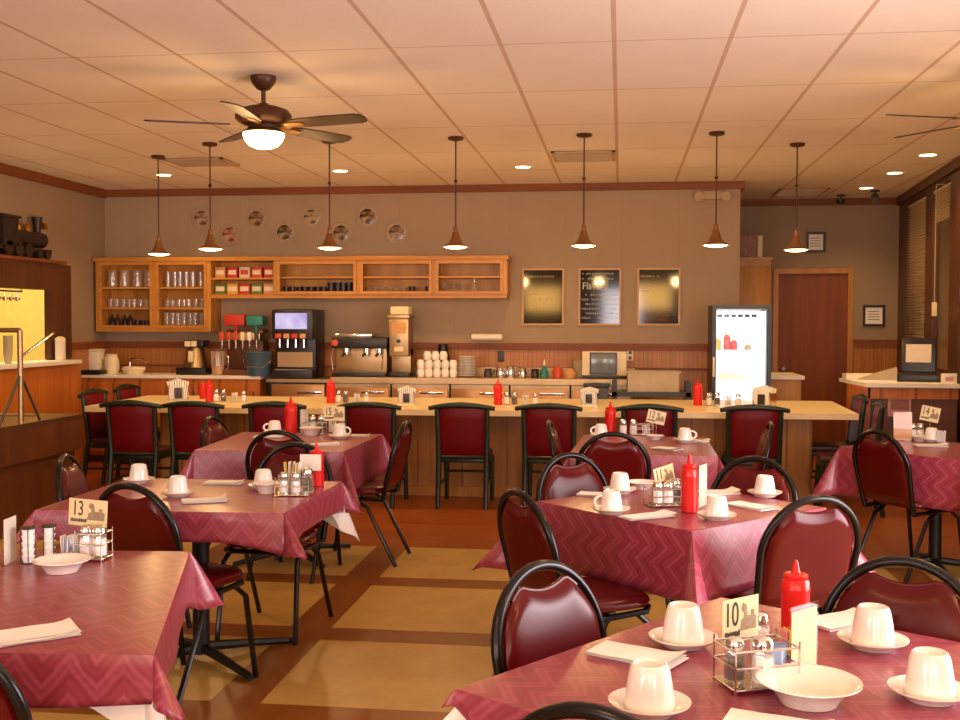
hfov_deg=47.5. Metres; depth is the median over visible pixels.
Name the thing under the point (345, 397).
pepper shaker
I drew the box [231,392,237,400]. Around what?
packets
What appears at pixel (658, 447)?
napkin
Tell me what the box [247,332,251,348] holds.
tap
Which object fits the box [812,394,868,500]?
counter chair
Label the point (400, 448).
dining chair
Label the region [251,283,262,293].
carton
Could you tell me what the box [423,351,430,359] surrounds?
cup
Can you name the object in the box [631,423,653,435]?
condiment caddy
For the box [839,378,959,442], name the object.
desk
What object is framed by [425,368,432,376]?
cup
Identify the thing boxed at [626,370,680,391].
tub
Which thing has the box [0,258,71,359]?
trim
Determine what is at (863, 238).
wall
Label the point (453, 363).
cup
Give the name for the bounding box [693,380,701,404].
ketchup bottle
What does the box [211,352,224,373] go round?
water pitcher
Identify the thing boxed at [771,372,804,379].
countertop
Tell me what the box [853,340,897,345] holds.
trim
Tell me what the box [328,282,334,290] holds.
mug
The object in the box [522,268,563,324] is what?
board
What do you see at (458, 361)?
plate
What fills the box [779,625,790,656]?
packets
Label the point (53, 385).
base cabinet
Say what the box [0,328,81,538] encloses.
buffet
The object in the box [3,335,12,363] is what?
cup stack
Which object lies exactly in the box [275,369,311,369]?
grille
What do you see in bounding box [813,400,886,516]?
counter chair
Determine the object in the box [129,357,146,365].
sink faucet
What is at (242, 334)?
tap
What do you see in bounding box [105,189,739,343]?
wall
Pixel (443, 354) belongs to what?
cup
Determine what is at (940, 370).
window
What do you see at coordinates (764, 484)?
coffee cup
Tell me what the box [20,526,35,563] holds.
tower
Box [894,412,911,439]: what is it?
menu
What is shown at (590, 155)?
ceiling vent
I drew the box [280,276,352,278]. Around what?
shelf
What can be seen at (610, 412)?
ketchup bottle
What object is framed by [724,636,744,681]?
pepper shaker
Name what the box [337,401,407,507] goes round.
counter chair
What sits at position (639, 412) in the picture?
counter chair
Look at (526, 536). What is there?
dining chair
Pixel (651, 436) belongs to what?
bowl
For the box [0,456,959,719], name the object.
floor
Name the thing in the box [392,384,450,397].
base cabinet
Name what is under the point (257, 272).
carton
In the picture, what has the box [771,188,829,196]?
ceiling vent
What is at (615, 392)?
shelf
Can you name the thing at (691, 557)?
tablecloth
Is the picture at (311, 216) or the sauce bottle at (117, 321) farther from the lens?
the sauce bottle at (117, 321)
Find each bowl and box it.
[32,553,91,574]
[122,366,145,373]
[252,480,279,493]
[299,426,322,435]
[629,479,654,489]
[646,434,664,439]
[755,663,862,711]
[911,435,926,440]
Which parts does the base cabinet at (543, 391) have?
door, handle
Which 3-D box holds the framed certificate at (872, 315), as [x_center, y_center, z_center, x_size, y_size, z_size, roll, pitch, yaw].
[4.760,-0.536,13.174,0.260,0.260,0.023,0,2,7]
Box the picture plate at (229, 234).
[219,224,239,245]
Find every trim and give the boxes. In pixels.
[0,163,105,197]
[0,254,66,263]
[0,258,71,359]
[67,348,107,462]
[72,341,107,349]
[106,181,744,196]
[108,341,707,350]
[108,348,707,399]
[119,364,707,370]
[740,198,896,205]
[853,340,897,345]
[853,346,896,372]
[896,155,959,205]
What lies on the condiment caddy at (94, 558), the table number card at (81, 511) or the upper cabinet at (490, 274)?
the table number card at (81, 511)
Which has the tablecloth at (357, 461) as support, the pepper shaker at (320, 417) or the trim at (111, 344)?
the pepper shaker at (320, 417)
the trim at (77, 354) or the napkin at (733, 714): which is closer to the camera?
the napkin at (733, 714)
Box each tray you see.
[81,369,106,374]
[90,554,111,558]
[218,369,247,374]
[276,492,310,494]
[332,372,391,376]
[644,502,680,505]
[714,673,766,690]
[716,372,745,378]
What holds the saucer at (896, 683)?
on the tablecloth at (573, 674)
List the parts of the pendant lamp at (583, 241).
lamp shade, rod, lamp glass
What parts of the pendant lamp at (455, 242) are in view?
lamp glass, lamp shade, rod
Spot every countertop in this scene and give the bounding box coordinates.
[81,372,271,378]
[85,395,858,419]
[331,367,634,385]
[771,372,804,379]
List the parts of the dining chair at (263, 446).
leg, frame, backrest, leg, leg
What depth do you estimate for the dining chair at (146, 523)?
4.34 m
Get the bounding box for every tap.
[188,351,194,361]
[220,332,223,348]
[227,332,230,348]
[233,332,237,348]
[240,332,244,348]
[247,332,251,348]
[254,332,258,348]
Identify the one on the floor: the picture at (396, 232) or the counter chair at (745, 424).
the counter chair at (745, 424)
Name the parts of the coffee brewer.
lid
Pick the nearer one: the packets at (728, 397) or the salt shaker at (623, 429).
the salt shaker at (623, 429)
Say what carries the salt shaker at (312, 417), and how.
on the tablecloth at (357, 461)
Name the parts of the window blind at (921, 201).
head rail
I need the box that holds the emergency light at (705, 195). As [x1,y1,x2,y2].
[694,191,730,200]
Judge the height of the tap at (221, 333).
0.180 m
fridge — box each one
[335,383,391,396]
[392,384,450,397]
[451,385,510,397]
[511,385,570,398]
[571,386,630,398]
[707,305,771,399]
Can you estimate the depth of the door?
13.29 m
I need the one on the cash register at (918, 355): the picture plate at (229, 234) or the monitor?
the monitor
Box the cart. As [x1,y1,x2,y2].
[612,380,690,399]
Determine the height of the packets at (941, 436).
0.080 m
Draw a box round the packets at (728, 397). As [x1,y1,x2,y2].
[725,396,730,404]
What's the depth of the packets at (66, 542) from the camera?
3.57 m
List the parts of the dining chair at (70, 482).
frame, backrest, leg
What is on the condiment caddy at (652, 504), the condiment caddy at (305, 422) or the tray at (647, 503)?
the tray at (647, 503)
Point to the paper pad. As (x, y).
(844, 375)
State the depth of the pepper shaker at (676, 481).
4.67 m
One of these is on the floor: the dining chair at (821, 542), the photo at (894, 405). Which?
the dining chair at (821, 542)
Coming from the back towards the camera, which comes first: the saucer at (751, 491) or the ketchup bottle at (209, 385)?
the ketchup bottle at (209, 385)
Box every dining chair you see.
[0,662,32,719]
[55,453,191,627]
[95,482,258,705]
[200,416,278,560]
[215,442,333,644]
[245,430,341,583]
[319,420,411,566]
[491,559,606,674]
[497,488,650,626]
[521,701,638,719]
[536,452,669,635]
[546,419,564,465]
[575,432,651,575]
[670,456,798,601]
[712,495,861,614]
[752,421,773,470]
[821,556,959,641]
[852,429,959,582]
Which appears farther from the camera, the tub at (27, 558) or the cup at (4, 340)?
the cup at (4, 340)
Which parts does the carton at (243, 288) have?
printed panel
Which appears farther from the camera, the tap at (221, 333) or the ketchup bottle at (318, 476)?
the tap at (221, 333)
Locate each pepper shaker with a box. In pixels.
[220,389,226,400]
[302,467,312,490]
[318,415,324,431]
[343,390,347,401]
[511,392,516,404]
[671,478,680,501]
[714,392,719,405]
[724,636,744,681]
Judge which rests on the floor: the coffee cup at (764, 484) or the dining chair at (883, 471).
the dining chair at (883, 471)
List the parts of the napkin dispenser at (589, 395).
plate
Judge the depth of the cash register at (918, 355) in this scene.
10.14 m
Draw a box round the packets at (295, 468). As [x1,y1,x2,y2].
[284,461,301,491]
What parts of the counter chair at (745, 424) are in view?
leg, seat frame, backrest, crest rail, leg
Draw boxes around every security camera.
[836,194,844,203]
[870,190,880,204]
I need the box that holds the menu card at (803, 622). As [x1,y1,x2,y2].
[791,606,816,664]
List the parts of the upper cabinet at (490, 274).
door, panel, door, moulding, door, panel, door, door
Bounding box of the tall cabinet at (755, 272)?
[739,257,772,304]
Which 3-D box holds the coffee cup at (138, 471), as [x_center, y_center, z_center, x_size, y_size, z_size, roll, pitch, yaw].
[-1.653,0.548,5.305,0.092,0.084,0.109,2,3,43]
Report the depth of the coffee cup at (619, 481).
4.98 m
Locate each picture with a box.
[194,211,208,225]
[222,227,236,242]
[248,211,263,226]
[277,225,291,240]
[304,209,318,224]
[333,225,348,240]
[360,209,374,224]
[389,225,403,240]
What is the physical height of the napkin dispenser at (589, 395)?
0.166 m
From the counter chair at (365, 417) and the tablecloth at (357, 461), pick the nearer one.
the tablecloth at (357, 461)
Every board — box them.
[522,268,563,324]
[578,268,620,324]
[637,268,680,325]
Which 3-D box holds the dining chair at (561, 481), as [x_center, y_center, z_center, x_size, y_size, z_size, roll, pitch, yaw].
[0.578,0.918,5.114,0.445,0.918,0.574,-1,2,-33]
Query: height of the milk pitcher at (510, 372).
0.120 m
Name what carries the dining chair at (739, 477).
on the floor
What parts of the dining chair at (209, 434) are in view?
frame, backrest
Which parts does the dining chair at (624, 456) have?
frame, backrest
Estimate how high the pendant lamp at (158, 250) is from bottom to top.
0.905 m
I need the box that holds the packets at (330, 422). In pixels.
[329,421,336,431]
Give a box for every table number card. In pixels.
[68,498,107,536]
[300,454,320,491]
[323,406,344,420]
[646,409,666,433]
[653,463,674,502]
[722,594,757,672]
[919,405,940,422]
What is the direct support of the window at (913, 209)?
in the wall at (953, 366)
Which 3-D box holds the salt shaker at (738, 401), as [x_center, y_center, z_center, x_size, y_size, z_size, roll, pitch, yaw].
[2.345,0.361,9.900,0.050,0.107,0.050,1,2,25]
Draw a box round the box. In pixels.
[740,235,762,256]
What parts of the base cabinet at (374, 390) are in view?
door, handle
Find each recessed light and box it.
[154,174,173,176]
[330,170,350,172]
[513,166,532,168]
[857,187,875,189]
[884,172,905,174]
[916,153,939,156]
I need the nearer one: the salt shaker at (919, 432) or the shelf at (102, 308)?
the salt shaker at (919, 432)
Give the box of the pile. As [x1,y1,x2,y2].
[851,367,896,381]
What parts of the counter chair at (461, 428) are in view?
leg, leg, crest rail, backrest, rail, seat frame, leg, leg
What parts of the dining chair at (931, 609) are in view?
frame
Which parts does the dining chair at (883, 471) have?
leg, backrest, frame, seat, seat frame, leg, leg, leg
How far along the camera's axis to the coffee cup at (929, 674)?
2.24 m
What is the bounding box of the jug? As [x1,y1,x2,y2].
[101,354,119,373]
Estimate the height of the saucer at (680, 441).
0.023 m
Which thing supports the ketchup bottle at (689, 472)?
on the tablecloth at (691, 557)
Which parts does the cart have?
post, post, post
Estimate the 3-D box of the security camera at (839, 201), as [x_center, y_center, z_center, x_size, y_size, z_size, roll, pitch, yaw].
[4.237,-1.885,12.805,0.100,0.110,0.098,0,2,7]
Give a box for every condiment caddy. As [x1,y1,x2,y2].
[74,526,112,561]
[274,474,311,496]
[301,421,326,434]
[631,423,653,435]
[643,484,680,507]
[713,628,800,695]
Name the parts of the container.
lid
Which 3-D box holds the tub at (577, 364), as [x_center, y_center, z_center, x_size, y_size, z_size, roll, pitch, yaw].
[1.067,0.092,11.629,0.180,0.180,0.180,0,2,7]
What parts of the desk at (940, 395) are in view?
panel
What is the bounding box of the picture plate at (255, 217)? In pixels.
[246,208,265,228]
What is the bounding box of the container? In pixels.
[88,349,104,369]
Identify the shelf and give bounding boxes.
[102,287,148,289]
[102,308,149,309]
[159,287,203,288]
[159,308,203,309]
[212,278,272,280]
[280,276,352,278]
[363,276,428,278]
[439,276,499,278]
[612,389,690,396]
[716,349,763,350]
[716,378,763,380]
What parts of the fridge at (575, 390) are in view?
door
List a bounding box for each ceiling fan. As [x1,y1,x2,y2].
[143,74,366,149]
[886,114,959,137]
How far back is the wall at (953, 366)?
11.13 m
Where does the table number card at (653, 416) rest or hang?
on the tablecloth at (701, 453)
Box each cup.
[3,335,12,338]
[3,339,12,341]
[3,342,12,344]
[3,345,12,348]
[3,348,12,351]
[3,352,12,363]
[129,463,148,479]
[167,475,187,493]
[253,469,272,485]
[263,420,280,430]
[332,424,350,435]
[417,360,424,367]
[417,368,424,376]
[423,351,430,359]
[425,360,432,367]
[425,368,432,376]
[431,351,438,359]
[433,360,440,367]
[433,368,440,376]
[440,351,447,359]
[441,360,448,367]
[441,368,448,376]
[449,360,456,367]
[449,368,456,376]
[590,424,607,434]
[593,489,622,510]
[610,472,629,490]
[624,657,674,713]
[662,601,704,644]
[678,428,696,439]
[705,494,728,516]
[754,475,775,493]
[850,603,894,646]
[903,646,955,700]
[924,427,938,438]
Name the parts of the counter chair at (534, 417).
leg, leg, seat frame, rail, crest rail, backrest, leg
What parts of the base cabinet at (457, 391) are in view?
handle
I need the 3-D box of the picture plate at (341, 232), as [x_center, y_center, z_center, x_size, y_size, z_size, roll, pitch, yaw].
[-1.548,-1.413,12.146,0.240,0.240,0.017,0,2,7]
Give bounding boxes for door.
[772,268,853,442]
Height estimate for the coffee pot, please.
0.342 m
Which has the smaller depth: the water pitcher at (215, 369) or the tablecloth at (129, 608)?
the tablecloth at (129, 608)
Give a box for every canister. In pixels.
[55,336,65,359]
[552,367,562,377]
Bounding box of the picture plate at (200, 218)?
[191,208,209,228]
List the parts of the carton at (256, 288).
printed panel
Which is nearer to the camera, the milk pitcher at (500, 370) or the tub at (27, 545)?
the tub at (27, 545)
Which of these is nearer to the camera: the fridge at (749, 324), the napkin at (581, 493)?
the napkin at (581, 493)
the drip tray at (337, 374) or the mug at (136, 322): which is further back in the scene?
the mug at (136, 322)
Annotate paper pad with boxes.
[842,373,873,378]
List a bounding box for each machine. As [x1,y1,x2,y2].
[272,309,324,378]
[331,333,391,376]
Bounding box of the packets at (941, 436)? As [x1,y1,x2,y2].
[936,430,945,441]
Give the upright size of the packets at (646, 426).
0.080 m
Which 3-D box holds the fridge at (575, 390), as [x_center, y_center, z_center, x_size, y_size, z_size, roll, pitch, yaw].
[1.278,0.703,11.492,0.612,0.888,0.560,0,2,7]
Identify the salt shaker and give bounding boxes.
[79,524,92,554]
[92,525,107,555]
[213,389,218,400]
[241,391,245,400]
[279,472,288,491]
[291,472,300,492]
[309,415,315,425]
[336,390,340,401]
[364,392,368,400]
[504,392,509,403]
[533,393,537,403]
[620,419,626,433]
[630,419,636,435]
[653,481,662,502]
[663,481,672,502]
[706,392,711,405]
[736,394,740,404]
[750,611,768,650]
[752,635,773,683]
[911,423,916,439]
[917,423,923,435]
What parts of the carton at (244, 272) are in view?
printed panel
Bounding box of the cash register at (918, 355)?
[897,338,940,381]
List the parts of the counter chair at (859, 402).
seat, leg, backrest, crest rail, leg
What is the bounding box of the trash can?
[583,383,609,398]
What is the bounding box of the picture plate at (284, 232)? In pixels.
[274,222,294,242]
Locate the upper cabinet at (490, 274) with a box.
[93,255,511,331]
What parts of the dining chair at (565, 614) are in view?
backrest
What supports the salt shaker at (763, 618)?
on the tablecloth at (573, 674)
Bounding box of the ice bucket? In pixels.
[243,351,271,375]
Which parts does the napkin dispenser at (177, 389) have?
plate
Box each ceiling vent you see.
[161,157,239,166]
[551,150,615,161]
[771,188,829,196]
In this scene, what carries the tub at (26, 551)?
in the tower at (28, 542)
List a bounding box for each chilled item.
[716,337,720,349]
[723,331,730,349]
[730,338,737,349]
[744,344,750,349]
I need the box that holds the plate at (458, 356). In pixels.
[458,356,475,357]
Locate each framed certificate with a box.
[806,232,825,252]
[862,305,884,325]
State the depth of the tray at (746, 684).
2.34 m
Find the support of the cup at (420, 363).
on the cup at (420, 371)
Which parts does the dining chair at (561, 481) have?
frame, backrest, leg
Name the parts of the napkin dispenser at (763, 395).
plate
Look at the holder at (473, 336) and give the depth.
11.86 m
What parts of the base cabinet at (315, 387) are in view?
door, handle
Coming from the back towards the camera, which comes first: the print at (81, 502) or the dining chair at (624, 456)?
the dining chair at (624, 456)
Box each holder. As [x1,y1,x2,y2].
[4,515,16,564]
[300,409,308,431]
[471,334,502,339]
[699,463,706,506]
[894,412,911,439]
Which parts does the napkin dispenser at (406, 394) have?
plate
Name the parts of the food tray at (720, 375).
lid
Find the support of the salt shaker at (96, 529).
in the condiment caddy at (94, 558)
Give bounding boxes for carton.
[215,267,226,277]
[215,284,226,293]
[227,267,238,277]
[227,284,238,293]
[239,267,251,277]
[239,283,250,293]
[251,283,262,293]
[252,267,263,277]
[263,283,273,293]
[264,267,272,277]
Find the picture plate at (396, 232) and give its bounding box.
[386,222,406,243]
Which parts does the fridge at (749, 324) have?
panel, handle, panel, light panel, panel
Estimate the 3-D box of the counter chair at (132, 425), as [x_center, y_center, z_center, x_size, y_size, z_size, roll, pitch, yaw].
[-2.906,0.771,9.399,0.560,0.890,0.544,0,2,8]
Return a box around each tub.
[21,529,34,535]
[21,535,34,542]
[21,541,34,549]
[21,548,34,555]
[22,554,34,562]
[42,527,55,534]
[42,533,55,540]
[42,539,55,547]
[42,546,55,553]
[572,360,581,376]
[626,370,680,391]
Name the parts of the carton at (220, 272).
printed panel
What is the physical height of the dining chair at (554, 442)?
0.918 m
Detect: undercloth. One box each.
[34,511,358,543]
[90,701,165,719]
[443,707,465,719]
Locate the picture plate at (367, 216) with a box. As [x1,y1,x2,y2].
[357,206,377,227]
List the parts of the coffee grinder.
label plate, lid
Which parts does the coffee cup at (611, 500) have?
handle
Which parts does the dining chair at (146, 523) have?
frame, backrest, leg, leg, seat, seat frame, leg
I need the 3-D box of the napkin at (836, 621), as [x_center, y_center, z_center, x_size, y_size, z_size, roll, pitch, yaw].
[0.951,0.680,2.864,0.207,0.015,0.119,-1,2,-28]
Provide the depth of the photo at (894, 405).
9.85 m
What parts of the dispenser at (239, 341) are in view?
panel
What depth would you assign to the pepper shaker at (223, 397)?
10.22 m
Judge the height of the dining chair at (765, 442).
0.918 m
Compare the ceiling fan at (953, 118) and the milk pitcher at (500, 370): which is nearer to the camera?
the ceiling fan at (953, 118)
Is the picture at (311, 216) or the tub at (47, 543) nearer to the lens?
the tub at (47, 543)
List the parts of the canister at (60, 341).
lid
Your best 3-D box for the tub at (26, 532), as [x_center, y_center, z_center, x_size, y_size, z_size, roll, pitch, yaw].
[-1.468,0.559,3.539,0.041,0.021,0.040,0,2,7]
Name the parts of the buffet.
guard rail, lid, guard post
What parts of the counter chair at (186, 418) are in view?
leg, seat frame, rail, crest rail, backrest, leg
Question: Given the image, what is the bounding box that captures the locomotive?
[0,213,51,258]
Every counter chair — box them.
[77,388,152,483]
[99,400,178,485]
[113,384,159,477]
[162,400,224,475]
[241,401,306,432]
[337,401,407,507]
[428,402,494,509]
[515,403,582,506]
[615,404,683,436]
[720,404,790,472]
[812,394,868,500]
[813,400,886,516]
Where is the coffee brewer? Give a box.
[176,340,211,374]
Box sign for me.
[941,373,956,383]
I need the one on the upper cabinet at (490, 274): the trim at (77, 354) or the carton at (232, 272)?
the carton at (232, 272)
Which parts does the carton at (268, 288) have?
printed panel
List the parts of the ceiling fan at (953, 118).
blade, blade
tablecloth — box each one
[0,549,225,719]
[16,478,363,559]
[180,432,405,508]
[441,597,959,719]
[471,485,875,604]
[563,435,726,488]
[812,440,959,514]
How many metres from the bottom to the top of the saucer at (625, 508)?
0.023 m
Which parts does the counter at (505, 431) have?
panel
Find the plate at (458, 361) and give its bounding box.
[458,361,475,362]
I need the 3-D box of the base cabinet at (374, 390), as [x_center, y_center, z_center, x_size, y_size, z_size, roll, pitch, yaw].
[-1.221,0.687,11.815,0.612,0.888,0.560,0,2,7]
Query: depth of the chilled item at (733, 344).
11.15 m
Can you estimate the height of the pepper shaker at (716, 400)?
0.120 m
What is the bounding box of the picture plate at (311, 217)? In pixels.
[301,207,321,227]
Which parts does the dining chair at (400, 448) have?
leg, seat, seat frame, leg, leg, backrest, frame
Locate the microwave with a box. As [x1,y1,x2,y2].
[582,351,626,378]
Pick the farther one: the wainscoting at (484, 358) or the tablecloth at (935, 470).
the wainscoting at (484, 358)
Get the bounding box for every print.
[74,500,82,514]
[727,602,738,627]
[945,377,953,380]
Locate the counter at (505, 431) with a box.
[85,395,858,503]
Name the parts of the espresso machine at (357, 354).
cup rail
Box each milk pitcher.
[484,368,493,376]
[496,367,505,376]
[506,366,516,376]
[518,368,528,377]
[531,369,540,377]
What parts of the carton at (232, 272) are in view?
printed panel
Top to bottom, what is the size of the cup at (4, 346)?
0.110 m
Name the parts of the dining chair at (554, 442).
frame, backrest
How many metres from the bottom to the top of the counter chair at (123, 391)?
0.922 m
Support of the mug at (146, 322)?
on the upper cabinet at (490, 274)
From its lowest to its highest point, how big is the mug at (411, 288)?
0.085 m
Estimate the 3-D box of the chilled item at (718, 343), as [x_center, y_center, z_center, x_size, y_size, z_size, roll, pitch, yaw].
[2.441,-0.172,11.200,0.072,0.130,0.072,0,2,7]
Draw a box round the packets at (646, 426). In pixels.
[642,424,649,434]
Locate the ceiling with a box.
[0,0,959,199]
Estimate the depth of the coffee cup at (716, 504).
4.32 m
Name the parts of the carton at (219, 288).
printed panel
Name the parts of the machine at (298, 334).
splash panel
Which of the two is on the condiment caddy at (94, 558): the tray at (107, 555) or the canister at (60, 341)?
the tray at (107, 555)
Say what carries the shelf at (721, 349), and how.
attached to the fridge at (749, 324)
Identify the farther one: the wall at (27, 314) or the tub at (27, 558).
the wall at (27, 314)
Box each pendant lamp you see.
[147,155,170,255]
[198,142,222,250]
[317,141,341,249]
[443,136,468,248]
[570,133,596,247]
[702,131,728,246]
[783,142,808,251]
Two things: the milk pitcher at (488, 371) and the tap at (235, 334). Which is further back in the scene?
the tap at (235, 334)
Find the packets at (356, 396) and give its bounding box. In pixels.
[354,393,359,401]
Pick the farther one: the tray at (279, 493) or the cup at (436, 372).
the cup at (436, 372)
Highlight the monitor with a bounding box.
[901,338,935,372]
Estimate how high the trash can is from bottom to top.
0.930 m
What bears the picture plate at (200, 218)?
attached to the wall at (631, 230)
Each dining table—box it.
[177,542,292,680]
[233,543,350,567]
[918,513,959,571]
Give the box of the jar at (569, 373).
[564,369,575,377]
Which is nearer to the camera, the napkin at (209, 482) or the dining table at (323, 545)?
the napkin at (209, 482)
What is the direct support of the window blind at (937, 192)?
attached to the window at (940, 370)
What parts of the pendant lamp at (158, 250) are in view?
rod, lamp shade, lamp glass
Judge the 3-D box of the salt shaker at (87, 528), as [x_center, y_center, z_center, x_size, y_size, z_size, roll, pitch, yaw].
[-1.295,0.595,3.588,0.050,0.107,0.050,1,2,25]
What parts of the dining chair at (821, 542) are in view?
seat, backrest, frame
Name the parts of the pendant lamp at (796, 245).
lamp shade, lamp glass, rod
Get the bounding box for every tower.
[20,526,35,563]
[41,524,56,555]
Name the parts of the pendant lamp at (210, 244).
rod, lamp shade, lamp glass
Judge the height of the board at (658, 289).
0.620 m
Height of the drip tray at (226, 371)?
0.060 m
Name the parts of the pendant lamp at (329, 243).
lamp shade, rod, lamp glass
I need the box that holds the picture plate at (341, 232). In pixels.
[332,222,350,243]
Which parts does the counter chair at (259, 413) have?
leg, backrest, crest rail, leg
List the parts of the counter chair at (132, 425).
leg, crest rail, backrest, rail, seat frame, leg, seat, leg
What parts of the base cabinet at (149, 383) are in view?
door, door, door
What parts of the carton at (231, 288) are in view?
printed panel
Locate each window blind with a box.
[907,196,925,337]
[931,182,950,315]
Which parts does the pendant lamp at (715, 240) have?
lamp shade, lamp glass, rod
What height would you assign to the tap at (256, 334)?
0.180 m
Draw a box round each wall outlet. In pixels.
[498,351,503,361]
[627,351,632,360]
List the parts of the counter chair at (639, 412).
leg, crest rail, backrest, leg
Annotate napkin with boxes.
[0,618,81,647]
[181,493,227,503]
[202,479,244,484]
[252,435,283,437]
[310,441,339,445]
[349,433,369,436]
[576,491,601,496]
[585,640,688,668]
[618,509,675,520]
[651,446,682,450]
[693,438,709,441]
[698,486,740,494]
[723,708,833,719]
[727,501,779,511]
[817,607,855,631]
[912,442,949,446]
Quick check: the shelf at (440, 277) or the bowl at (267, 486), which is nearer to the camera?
the bowl at (267, 486)
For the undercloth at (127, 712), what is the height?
0.312 m
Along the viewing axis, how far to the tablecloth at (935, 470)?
6.47 m
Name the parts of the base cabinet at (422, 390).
door, handle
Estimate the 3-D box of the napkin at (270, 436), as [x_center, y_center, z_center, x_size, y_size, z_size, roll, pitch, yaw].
[-1.431,0.516,7.385,0.208,0.015,0.111,0,2,2]
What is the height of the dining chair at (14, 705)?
0.918 m
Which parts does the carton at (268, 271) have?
printed panel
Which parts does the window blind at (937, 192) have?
pull cord, head rail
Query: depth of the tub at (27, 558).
3.53 m
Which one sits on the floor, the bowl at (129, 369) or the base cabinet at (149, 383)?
the base cabinet at (149, 383)
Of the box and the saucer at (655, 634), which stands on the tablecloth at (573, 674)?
the saucer at (655, 634)
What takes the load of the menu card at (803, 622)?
on the tablecloth at (573, 674)
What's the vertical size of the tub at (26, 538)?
0.021 m
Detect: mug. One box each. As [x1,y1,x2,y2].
[134,320,139,324]
[144,320,149,324]
[320,286,326,290]
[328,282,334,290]
[335,282,339,290]
[340,282,345,290]
[346,282,352,290]
[409,286,414,290]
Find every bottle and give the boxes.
[110,314,114,324]
[115,314,119,324]
[122,314,127,324]
[127,314,132,324]
[199,380,204,398]
[205,378,212,401]
[284,397,296,432]
[309,443,323,486]
[326,378,334,402]
[494,379,501,404]
[540,360,548,377]
[605,401,615,431]
[681,454,697,512]
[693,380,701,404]
[781,560,810,628]
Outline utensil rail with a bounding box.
[0,289,22,300]
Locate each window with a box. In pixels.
[909,209,913,337]
[914,200,949,368]
[934,202,946,372]
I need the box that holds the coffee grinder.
[388,306,414,376]
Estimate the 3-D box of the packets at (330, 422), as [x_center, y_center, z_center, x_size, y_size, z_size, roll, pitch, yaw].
[-1.043,0.472,7.719,0.060,0.080,0.044,0,2,7]
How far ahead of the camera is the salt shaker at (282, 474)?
4.91 m
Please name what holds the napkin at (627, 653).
on the tablecloth at (573, 674)
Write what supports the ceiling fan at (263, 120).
hanging from the ceiling
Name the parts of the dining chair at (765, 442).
backrest, frame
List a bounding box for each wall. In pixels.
[0,174,105,341]
[0,288,44,361]
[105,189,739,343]
[740,205,915,372]
[897,169,959,442]
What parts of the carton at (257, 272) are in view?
printed panel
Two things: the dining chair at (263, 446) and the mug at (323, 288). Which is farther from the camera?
the mug at (323, 288)
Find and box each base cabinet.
[0,359,81,463]
[81,372,271,462]
[266,376,330,396]
[771,372,804,400]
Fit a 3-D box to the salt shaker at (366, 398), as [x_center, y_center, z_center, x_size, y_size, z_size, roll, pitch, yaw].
[-1.055,0.347,10.117,0.050,0.107,0.050,1,2,25]
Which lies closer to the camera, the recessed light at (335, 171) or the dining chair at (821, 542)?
the dining chair at (821, 542)
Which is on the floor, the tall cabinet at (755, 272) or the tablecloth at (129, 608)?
the tall cabinet at (755, 272)
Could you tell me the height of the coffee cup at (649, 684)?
0.093 m
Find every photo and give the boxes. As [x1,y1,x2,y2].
[888,399,910,415]
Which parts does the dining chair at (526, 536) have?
backrest, frame, seat, seat frame, leg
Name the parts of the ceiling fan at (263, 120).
blade, blade, blade arm, blade, blade arm, motor, lamp shade, blade arm, blade arm, blade, blade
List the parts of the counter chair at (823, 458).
leg, leg, seat frame, seat, leg, backrest, leg, crest rail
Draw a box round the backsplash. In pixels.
[413,367,634,376]
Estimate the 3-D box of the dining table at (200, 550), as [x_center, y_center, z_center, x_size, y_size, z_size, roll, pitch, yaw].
[-1.280,0.995,4.978,1.064,0.754,0.955,0,2,7]
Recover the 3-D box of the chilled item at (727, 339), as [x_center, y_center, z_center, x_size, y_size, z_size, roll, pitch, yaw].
[2.535,-0.201,11.187,0.072,0.190,0.072,0,2,7]
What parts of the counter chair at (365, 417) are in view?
leg, crest rail, backrest, leg, leg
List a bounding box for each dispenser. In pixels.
[166,378,188,400]
[218,315,269,374]
[398,386,415,403]
[580,386,598,404]
[752,385,776,405]
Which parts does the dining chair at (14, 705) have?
backrest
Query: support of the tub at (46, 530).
in the tower at (49, 533)
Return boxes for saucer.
[123,476,154,483]
[161,489,194,497]
[247,483,256,489]
[328,434,350,438]
[592,505,629,514]
[603,486,636,494]
[608,687,691,719]
[649,627,717,650]
[673,438,696,442]
[697,510,736,520]
[747,489,781,497]
[837,628,909,652]
[887,675,959,706]
[921,438,937,441]
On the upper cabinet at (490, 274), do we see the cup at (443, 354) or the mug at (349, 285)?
the mug at (349, 285)
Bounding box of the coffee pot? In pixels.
[438,344,449,375]
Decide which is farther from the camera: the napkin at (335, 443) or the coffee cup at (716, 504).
the napkin at (335, 443)
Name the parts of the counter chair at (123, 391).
leg, crest rail, backrest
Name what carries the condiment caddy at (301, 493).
on the tablecloth at (249, 518)
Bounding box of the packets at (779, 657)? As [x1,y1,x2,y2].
[766,641,787,664]
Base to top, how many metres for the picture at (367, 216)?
0.180 m
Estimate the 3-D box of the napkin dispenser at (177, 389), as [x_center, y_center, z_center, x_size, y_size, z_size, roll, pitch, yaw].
[-2.890,0.283,10.421,0.199,0.208,0.141,-1,2,-21]
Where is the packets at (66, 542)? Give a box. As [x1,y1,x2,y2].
[60,534,79,552]
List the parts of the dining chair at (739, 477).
backrest, frame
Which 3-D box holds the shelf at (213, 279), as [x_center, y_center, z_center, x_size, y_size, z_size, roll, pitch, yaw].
[-2.597,-0.903,12.153,0.715,0.020,0.288,0,2,7]
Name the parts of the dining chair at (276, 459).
leg, leg, seat, seat frame, backrest, frame, leg, leg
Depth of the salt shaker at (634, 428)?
7.55 m
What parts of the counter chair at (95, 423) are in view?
leg, crest rail, backrest, seat frame, seat, leg, leg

